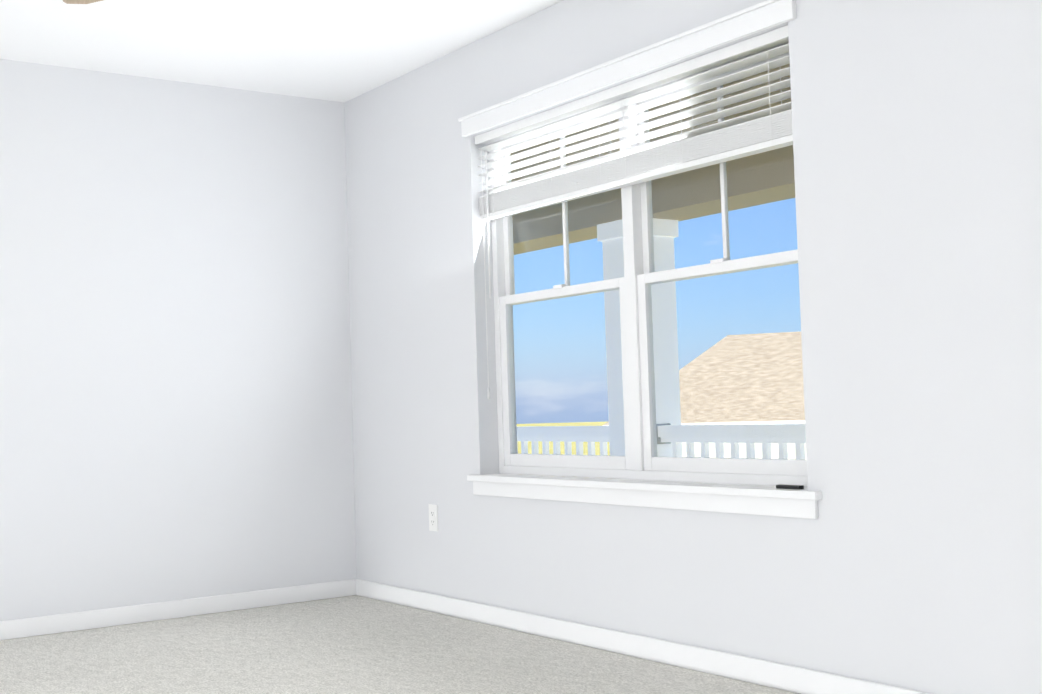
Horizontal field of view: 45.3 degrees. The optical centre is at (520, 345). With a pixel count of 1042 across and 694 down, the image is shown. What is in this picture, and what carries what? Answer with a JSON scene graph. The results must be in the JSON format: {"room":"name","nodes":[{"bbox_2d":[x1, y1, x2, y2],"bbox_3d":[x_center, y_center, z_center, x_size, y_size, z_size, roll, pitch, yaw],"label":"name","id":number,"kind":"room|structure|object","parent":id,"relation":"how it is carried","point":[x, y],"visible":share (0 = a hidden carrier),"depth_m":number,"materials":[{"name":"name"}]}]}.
{"room":"empty bedroom","nodes":[
{"label":"empty bedroom","id":0,"kind":"room"},
{"bbox_2d":[0,59,356,620],"bbox_3d":[-3.862,0.004,4.141,7.610,2.440,0.160,0,-3,-35],"label":"wall","id":1,"kind":"structure","parent":0,"point":[176,416],"depth_m":5.65,"materials":[{"name":"white paint"}]},
{"bbox_2d":[0,579,355,640],"bbox_3d":[-3.760,1.177,4.020,7.260,0.078,0.018,0,-3,-35],"label":"baseboard","id":2,"kind":"structure","parent":1,"relation":"attached to","point":[84,620],"depth_m":5.57,"materials":[{"name":"white wood"}]},
{"bbox_2d":[0,0,562,102],"bbox_3d":[-1.426,-1.489,1.220,8.200,0.100,7.905,0,-3,-35],"label":"ceiling","id":3,"kind":"structure","parent":0,"point":[344,51],"depth_m":5.11,"materials":[{"name":"white paint"}]},
{"bbox_2d":[63,0,102,3],"bbox_3d":[-1.007,-1.177,3.158,1.413,0.362,1.431,0,-3,-35],"label":"ceiling fan","id":4,"kind":"object","parent":3,"relation":"hanging from","point":[78,1],"visible":1,"depth_m":3.77,"materials":[{"name":"beige"}]},
{"bbox_2d":[0,595,798,693],"bbox_3d":[-1.344,1.046,1.097,8.200,0.100,7.905,0,-3,-35],"label":"floor","id":5,"kind":"structure","parent":0,"point":[355,644],"depth_m":4.54,"materials":[{"name":"carpet"}]},
{"bbox_2d":[345,0,1041,693],"bbox_3d":[0.318,-0.105,4.687,0.160,2.440,3.791,0,-3,-35],"label":"wall","id":6,"kind":"structure","parent":0,"point":[911,558],"depth_m":3.71,"materials":[{"name":"white paint"}]},
{"bbox_2d":[429,504,437,531],"bbox_3d":[-0.390,0.765,5.536,0.008,0.116,0.070,0,-3,-35],"label":"outlet","id":7,"kind":"object","parent":6,"relation":"attached to","point":[433,517],"visible":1,"depth_m":5.53,"materials":[{"name":"white plastic"}]},
{"bbox_2d":[458,0,821,518],"bbox_3d":[0.382,-0.224,4.578,0.202,1.598,1.906,0,-3,-35],"label":"window","id":8,"kind":"structure","parent":6,"relation":"in","point":[642,464],"depth_m":4.55,"materials":[{"name":"white"}]},
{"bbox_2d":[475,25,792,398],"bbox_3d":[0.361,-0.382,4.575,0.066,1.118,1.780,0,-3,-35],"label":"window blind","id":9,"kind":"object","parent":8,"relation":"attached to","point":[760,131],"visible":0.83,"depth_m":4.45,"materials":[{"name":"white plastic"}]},
{"bbox_2d":[776,484,803,488],"bbox_3d":[0.831,0.438,3.861,0.024,0.012,0.095,0,-3,-35],"label":"remote control","id":10,"kind":"object","parent":8,"relation":"on","point":[782,486],"visible":0.98,"depth_m":3.85,"materials":[{"name":"black plastic"}]},
{"bbox_2d":[356,579,930,693],"bbox_3d":[0.297,1.072,4.562,0.014,0.078,3.775,0,-3,-35],"label":"baseboard","id":11,"kind":"structure","parent":6,"relation":"attached to","point":[794,679],"depth_m":4.37,"materials":[{"name":"white wood"}]},
{"label":"outside","id":12,"kind":"structure","parent":0,"visible":0},
{"bbox_3d":[1.866,1.242,4.281,1.899,0.150,11.085,0,-3,-35],"label":"floor","id":13,"kind":"structure","parent":12,"visible":0},
{"bbox_2d":[597,218,681,480],"bbox_3d":[0.715,0.313,7.272,0.340,2.070,0.340,0,-3,-35],"label":"porch column","id":14,"kind":"structure","parent":13,"relation":"on","point":[614,391],"depth_m":7.22,"materials":[{"name":"white wood"}]},
{"bbox_2d":[510,64,794,254],"bbox_3d":[1.847,-1.233,4.444,2.049,0.670,11.085,0,-3,-35],"label":"porch ceiling","id":15,"kind":"structure","parent":14,"relation":"on","point":[533,243],"depth_m":6.87,"materials":[{"name":"beige"}]},
{"bbox_2d":[517,423,805,485],"bbox_3d":[2.492,0.684,4.764,0.150,0.970,10.885,0,-3,-35],"label":"porch railing","id":16,"kind":"object","parent":13,"relation":"on","point":[740,432],"depth_m":6.88,"materials":[{"name":"white wood"}]},
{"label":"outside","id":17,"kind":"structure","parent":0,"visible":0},
{"bbox_2d":[516,421,610,478],"bbox_3d":[56.166,8.210,121.058,299.998,0.300,252.503,-3,-3,21],"label":"lawn","id":18,"kind":"structure","parent":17,"point":[585,449],"depth_m":125.88,"materials":[{"name":"yellow plant"}]},
{"bbox_2d":[603,331,806,484],"bbox_3d":[16.860,2.671,57.061,24.900,7.100,11.450,-3,-3,21],"label":"house","id":19,"kind":"structure","parent":18,"relation":"on","point":[738,394],"depth_m":57.28,"materials":[{"name":"beige"}]}
]}

